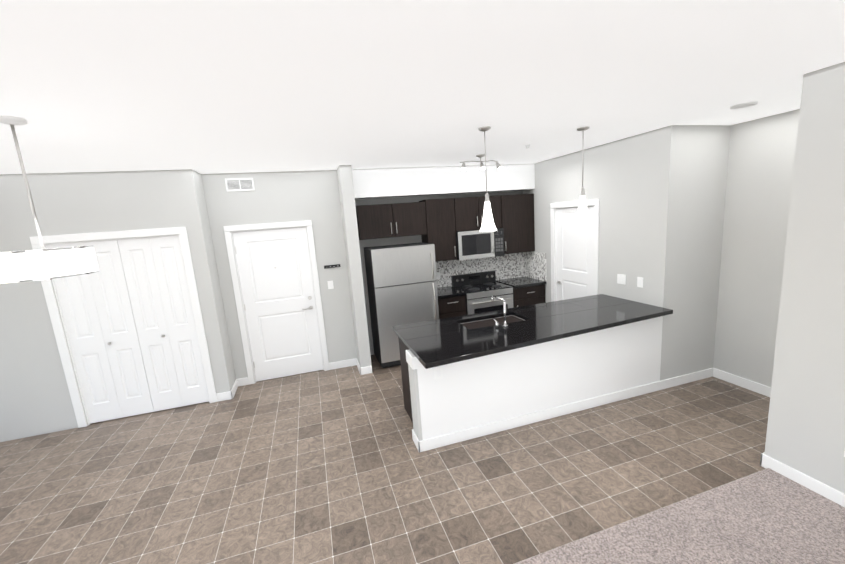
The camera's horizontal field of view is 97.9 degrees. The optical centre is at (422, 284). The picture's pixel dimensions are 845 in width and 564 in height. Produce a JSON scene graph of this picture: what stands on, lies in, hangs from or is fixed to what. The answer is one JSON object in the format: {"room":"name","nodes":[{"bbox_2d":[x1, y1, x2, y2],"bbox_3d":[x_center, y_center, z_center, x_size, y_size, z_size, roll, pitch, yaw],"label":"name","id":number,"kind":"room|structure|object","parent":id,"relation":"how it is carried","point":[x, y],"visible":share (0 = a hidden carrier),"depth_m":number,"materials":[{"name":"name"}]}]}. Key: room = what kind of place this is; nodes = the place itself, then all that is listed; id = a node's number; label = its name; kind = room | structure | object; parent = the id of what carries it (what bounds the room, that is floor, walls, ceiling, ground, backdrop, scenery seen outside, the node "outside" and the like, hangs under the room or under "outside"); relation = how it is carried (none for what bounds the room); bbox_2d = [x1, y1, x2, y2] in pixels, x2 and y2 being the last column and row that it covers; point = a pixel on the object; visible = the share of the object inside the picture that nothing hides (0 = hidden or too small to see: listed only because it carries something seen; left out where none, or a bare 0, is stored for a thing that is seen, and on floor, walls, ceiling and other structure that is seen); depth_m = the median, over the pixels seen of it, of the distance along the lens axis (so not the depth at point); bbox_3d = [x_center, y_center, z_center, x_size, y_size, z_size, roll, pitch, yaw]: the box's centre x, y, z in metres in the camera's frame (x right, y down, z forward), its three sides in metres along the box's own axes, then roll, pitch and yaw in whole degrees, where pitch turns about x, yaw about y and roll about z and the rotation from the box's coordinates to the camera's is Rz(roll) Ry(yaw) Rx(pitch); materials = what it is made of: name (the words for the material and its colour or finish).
{"room":"kitchen","nodes":[
{"label":"kitchen","id":0,"kind":"room"},
{"bbox_2d":[0,354,769,563],"bbox_3d":[-0.378,1.767,1.976,8.840,0.060,7.790,-7,11,-16],"label":"floor","id":1,"kind":"structure","parent":0,"point":[333,466],"depth_m":2.98,"materials":[{"name":"tile"}]},
{"bbox_2d":[364,242,438,367],"bbox_3d":[-0.287,0.270,5.371,0.883,1.675,0.730,-7,11,-16],"label":"refrigerator","id":2,"kind":"object","parent":1,"relation":"on","point":[402,283],"visible":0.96,"depth_m":5.06,"materials":[{"name":"grey metal"}]},
{"bbox_2d":[438,297,465,318],"bbox_3d":[0.371,0.565,5.709,0.430,0.885,0.598,-7,11,-16],"label":"base cabinet","id":3,"kind":"object","parent":1,"relation":"on","point":[448,307],"depth_m":5.37,"materials":[{"name":"brown wood"}]},
{"bbox_2d":[437,286,464,300],"bbox_3d":[0.342,0.109,5.616,0.430,0.040,0.623,-7,11,-16],"label":"countertop","id":4,"kind":"structure","parent":3,"relation":"on","point":[448,291],"depth_m":5.43,"materials":[{"name":"black stone"}]},
{"bbox_2d":[398,314,524,422],"bbox_3d":[1.134,0.798,4.086,2.692,0.888,0.667,-7,11,-16],"label":"kitchen island","id":5,"kind":"object","parent":1,"relation":"on","point":[500,318],"depth_m":3.88,"materials":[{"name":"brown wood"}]},
{"bbox_2d":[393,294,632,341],"bbox_3d":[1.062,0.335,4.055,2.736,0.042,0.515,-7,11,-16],"label":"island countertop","id":6,"kind":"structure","parent":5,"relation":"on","point":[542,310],"depth_m":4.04,"materials":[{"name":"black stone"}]},
{"bbox_2d":[491,295,508,327],"bbox_3d":[0.736,0.261,3.712,0.136,0.270,0.289,-7,11,-16],"label":"faucet","id":7,"kind":"object","parent":6,"relation":"on","point":[505,325],"depth_m":3.61,"materials":[{"name":"silver metal"}]},
{"bbox_2d":[405,302,672,368],"bbox_3d":[1.233,0.419,3.516,2.736,0.042,0.629,-7,11,-16],"label":"island countertop","id":8,"kind":"structure","parent":5,"relation":"on","point":[438,349],"depth_m":3.41,"materials":[{"name":"black stone"}]},
{"bbox_2d":[451,270,512,314],"bbox_3d":[0.960,0.392,5.829,0.760,1.100,0.646,-7,11,-16],"label":"range","id":9,"kind":"object","parent":1,"relation":"on","point":[480,289],"visible":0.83,"depth_m":5.60,"materials":[{"name":"grey metal"}]},
{"bbox_2d":[496,281,545,307],"bbox_3d":[1.609,0.410,6.077,0.572,0.885,0.598,-7,11,-16],"label":"base cabinet","id":10,"kind":"object","parent":1,"relation":"on","point":[527,291],"depth_m":5.74,"materials":[{"name":"brown wood"}]},
{"bbox_2d":[497,277,544,288],"bbox_3d":[1.580,-0.045,5.983,0.572,0.040,0.623,-7,11,-16],"label":"countertop","id":11,"kind":"structure","parent":10,"relation":"on","point":[519,282],"depth_m":5.84,"materials":[{"name":"black stone"}]},
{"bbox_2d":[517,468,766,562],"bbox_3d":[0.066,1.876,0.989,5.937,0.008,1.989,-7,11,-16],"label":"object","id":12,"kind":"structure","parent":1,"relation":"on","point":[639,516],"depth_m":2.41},
{"bbox_2d":[515,468,844,563],"bbox_3d":[0.325,1.996,0.181,5.930,0.020,3.678,-7,11,-16],"label":"floor carpet","id":13,"kind":"object","parent":1,"relation":"on","point":[768,516],"visible":1,"depth_m":2.25,"materials":[{"name":"grey carpet"}]},
{"bbox_2d":[0,62,844,493],"bbox_3d":[-0.439,0.383,1.740,8.920,2.750,7.790,-7,11,-16],"label":"wall","id":14,"kind":"structure","parent":0,"point":[726,244],"depth_m":3.85,"materials":[{"name":"grey paint"}]},
{"bbox_2d":[30,227,216,427],"bbox_3d":[-3.278,0.464,4.190,1.400,2.130,0.136,-7,11,-16],"label":"door frame","id":15,"kind":"structure","parent":14,"relation":"attached to","point":[63,346],"depth_m":4.04,"materials":[{"name":"white wood"}]},
{"bbox_2d":[45,235,208,423],"bbox_3d":[-3.266,0.506,4.168,1.234,2.030,0.062,-7,11,-16],"label":"bifold closet doors","id":16,"kind":"structure","parent":14,"relation":"in","point":[127,312],"depth_m":4.17,"materials":[{"name":"white wood"}]},
{"bbox_2d":[228,378,239,399],"bbox_3d":[-2.421,1.336,4.738,0.015,0.105,0.395,-7,11,-16],"label":"baseboard","id":17,"kind":"structure","parent":14,"relation":"attached to","point":[231,393],"depth_m":4.68,"materials":[{"name":"white wood"}]},
{"bbox_2d":[225,178,254,191],"bbox_3d":[-2.275,-1.249,4.585,0.320,0.155,0.010,-7,11,-16],"label":"air vent","id":18,"kind":"object","parent":14,"relation":"in","point":[239,184],"visible":1,"depth_m":4.58,"materials":[{"name":"white metal"}]},
{"bbox_2d":[223,220,329,383],"bbox_3d":[-1.925,0.233,4.986,1.060,2.115,0.136,-7,11,-16],"label":"door frame","id":19,"kind":"structure","parent":14,"relation":"attached to","point":[228,230],"depth_m":4.86,"materials":[{"name":"white wood"}]},
{"bbox_2d":[232,227,323,381],"bbox_3d":[-1.913,0.275,4.963,0.894,2.022,0.095,-7,11,-16],"label":"entry door","id":20,"kind":"structure","parent":14,"relation":"in","point":[275,274],"depth_m":4.96,"materials":[{"name":"white wood"}]},
{"bbox_2d":[327,281,333,288],"bbox_3d":[-1.273,0.000,5.097,0.075,0.115,0.008,-7,11,-16],"label":"light switch","id":21,"kind":"object","parent":14,"relation":"attached to","point":[330,285],"visible":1,"depth_m":5.09,"materials":[{"name":"white plastic"}]},
{"bbox_2d":[324,264,340,268],"bbox_3d":[-1.240,-0.255,5.056,0.220,0.040,0.030,-7,11,-16],"label":"hook rail","id":22,"kind":"object","parent":14,"relation":"attached to","point":[331,266],"visible":1,"depth_m":5.06,"materials":[{"name":"black metal"}]},
{"bbox_2d":[329,358,355,369],"bbox_3d":[-1.142,1.142,5.313,0.400,0.105,0.015,-7,11,-16],"label":"baseboard","id":23,"kind":"structure","parent":14,"relation":"attached to","point":[350,362],"depth_m":5.30,"materials":[{"name":"white wood"}]},
{"bbox_2d":[356,358,363,374],"bbox_3d":[-0.881,1.148,5.174,0.045,0.105,0.375,-7,11,-16],"label":"baseboard","id":24,"kind":"structure","parent":14,"relation":"attached to","point":[361,369],"depth_m":5.01,"materials":[{"name":"white wood"}]},
{"bbox_2d":[356,202,427,239],"bbox_3d":[-0.464,-0.934,5.353,0.984,0.470,0.330,-7,11,-16],"label":"upper cabinet","id":25,"kind":"object","parent":14,"relation":"attached to","point":[396,219],"depth_m":5.19,"materials":[{"name":"brown wood"}]},
{"bbox_2d":[419,198,456,261],"bbox_3d":[0.235,-0.830,5.590,0.446,0.915,0.330,-7,11,-16],"label":"upper cabinet","id":26,"kind":"object","parent":14,"relation":"attached to","point":[438,223],"depth_m":5.43,"materials":[{"name":"brown wood"}]},
{"bbox_2d":[434,366,442,379],"bbox_3d":[0.141,0.767,3.204,0.075,0.115,0.008,-7,11,-16],"label":"outlet","id":27,"kind":"object","parent":14,"relation":"attached to","point":[438,371],"visible":1,"depth_m":3.20,"materials":[{"name":"white plastic"}]},
{"bbox_2d":[456,195,503,231],"bbox_3d":[0.803,-1.109,5.726,0.770,0.495,0.330,-7,11,-16],"label":"upper cabinet","id":28,"kind":"object","parent":14,"relation":"attached to","point":[470,210],"depth_m":5.56,"materials":[{"name":"brown wood"}]},
{"bbox_2d":[456,228,504,260],"bbox_3d":[0.852,-0.644,5.758,0.760,0.425,0.437,-7,11,-16],"label":"microwave","id":29,"kind":"object","parent":28,"relation":"attached to","point":[474,244],"visible":0.98,"depth_m":5.58,"materials":[{"name":"grey metal"}]},
{"bbox_2d":[436,252,545,287],"bbox_3d":[0.975,-0.211,5.769,1.809,0.442,0.619,-7,11,-16],"label":"backsplash","id":30,"kind":"structure","parent":14,"relation":"attached to","point":[524,264],"depth_m":6.06,"materials":[{"name":"tile"}]},
{"bbox_2d":[504,194,534,253],"bbox_3d":[1.466,-0.984,5.955,0.582,0.915,0.330,-7,11,-16],"label":"upper cabinet","id":31,"kind":"object","parent":14,"relation":"attached to","point":[519,233],"depth_m":5.80,"materials":[{"name":"brown wood"}]},
{"bbox_2d":[408,354,715,452],"bbox_3d":[1.638,0.836,3.686,3.575,0.884,0.019,-7,11,-16],"label":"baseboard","id":32,"kind":"structure","parent":14,"relation":"attached to","point":[471,433],"depth_m":3.62,"materials":[{"name":"white wood"}]},
{"bbox_2d":[550,199,598,301],"bbox_3d":[2.165,-0.100,5.188,0.136,2.120,0.950,-7,11,-16],"label":"door frame","id":33,"kind":"structure","parent":14,"relation":"attached to","point":[593,202],"depth_m":5.07,"materials":[{"name":"white wood"}]},
{"bbox_2d":[556,206,593,300],"bbox_3d":[2.133,-0.055,5.184,0.091,2.022,0.774,-7,11,-16],"label":"pantry door","id":34,"kind":"structure","parent":14,"relation":"in","point":[575,245],"depth_m":5.13,"materials":[{"name":"white wood"}]},
{"bbox_2d":[617,274,625,284],"bbox_3d":[2.357,-0.068,4.362,0.008,0.115,0.121,-7,11,-16],"label":"light switch","id":35,"kind":"object","parent":14,"relation":"attached to","point":[621,278],"visible":1,"depth_m":4.36,"materials":[{"name":"white plastic"}]},
{"bbox_2d":[637,277,642,287],"bbox_3d":[2.434,-0.029,4.117,0.008,0.115,0.075,-7,11,-16],"label":"hall light switch","id":36,"kind":"object","parent":14,"relation":"attached to","point":[639,281],"visible":1,"depth_m":4.12,"materials":[{"name":"white plastic"}]},
{"bbox_2d":[712,369,770,396],"bbox_3d":[3.539,1.095,3.693,0.015,0.105,1.170,-7,11,-16],"label":"baseboard","id":37,"kind":"structure","parent":14,"relation":"attached to","point":[759,388],"depth_m":3.96,"materials":[{"name":"white wood"}]},
{"bbox_2d":[760,452,844,506],"bbox_3d":[3.128,1.600,1.036,0.015,0.105,3.735,-7,11,-16],"label":"baseboard","id":38,"kind":"structure","parent":14,"relation":"attached to","point":[808,482],"depth_m":2.55,"materials":[{"name":"white wood"}]},
{"bbox_2d":[0,0,844,173],"bbox_3d":[-0.577,-1.002,1.481,8.840,0.080,7.790,-7,11,-16],"label":"ceiling","id":39,"kind":"structure","parent":0,"point":[220,86],"depth_m":1.90,"materials":[{"name":"white paint"}]},
{"bbox_2d":[0,115,98,283],"bbox_3d":[-2.302,-0.487,2.166,0.460,0.927,0.460,-7,11,-16],"label":"drum pendant light","id":40,"kind":"object","parent":39,"relation":"hanging from","point":[42,263],"visible":1,"depth_m":2.09,"materials":[{"name":"white fabric"}]},
{"bbox_2d":[460,154,501,170],"bbox_3d":[0.724,-1.506,4.533,0.557,0.182,0.141,-7,11,-16],"label":"track light","id":41,"kind":"object","parent":39,"relation":"attached to","point":[482,165],"visible":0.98,"depth_m":4.50,"materials":[{"name":"silver metal"}]},
{"bbox_2d":[478,126,496,231],"bbox_3d":[0.555,-0.906,3.195,0.156,0.869,0.156,-7,11,-16],"label":"mini pendant light","id":42,"kind":"object","parent":39,"relation":"hanging from","point":[488,224],"visible":1,"depth_m":3.21,"materials":[{"name":"white glass"}]},
{"bbox_2d":[574,126,590,223],"bbox_3d":[1.516,-1.026,3.480,0.156,0.869,0.156,-7,11,-16],"label":"mini pendant light","id":43,"kind":"object","parent":39,"relation":"hanging from","point":[582,216],"visible":1,"depth_m":3.49,"materials":[{"name":"white glass"}]},
{"bbox_2d":[730,101,757,108],"bbox_3d":[2.592,-1.447,2.970,0.170,0.016,0.170,-7,11,-16],"label":"recessed light","id":44,"kind":"object","parent":39,"relation":"in","point":[744,105],"visible":1,"depth_m":2.94,"materials":[{"name":"white plastic"}]}
]}

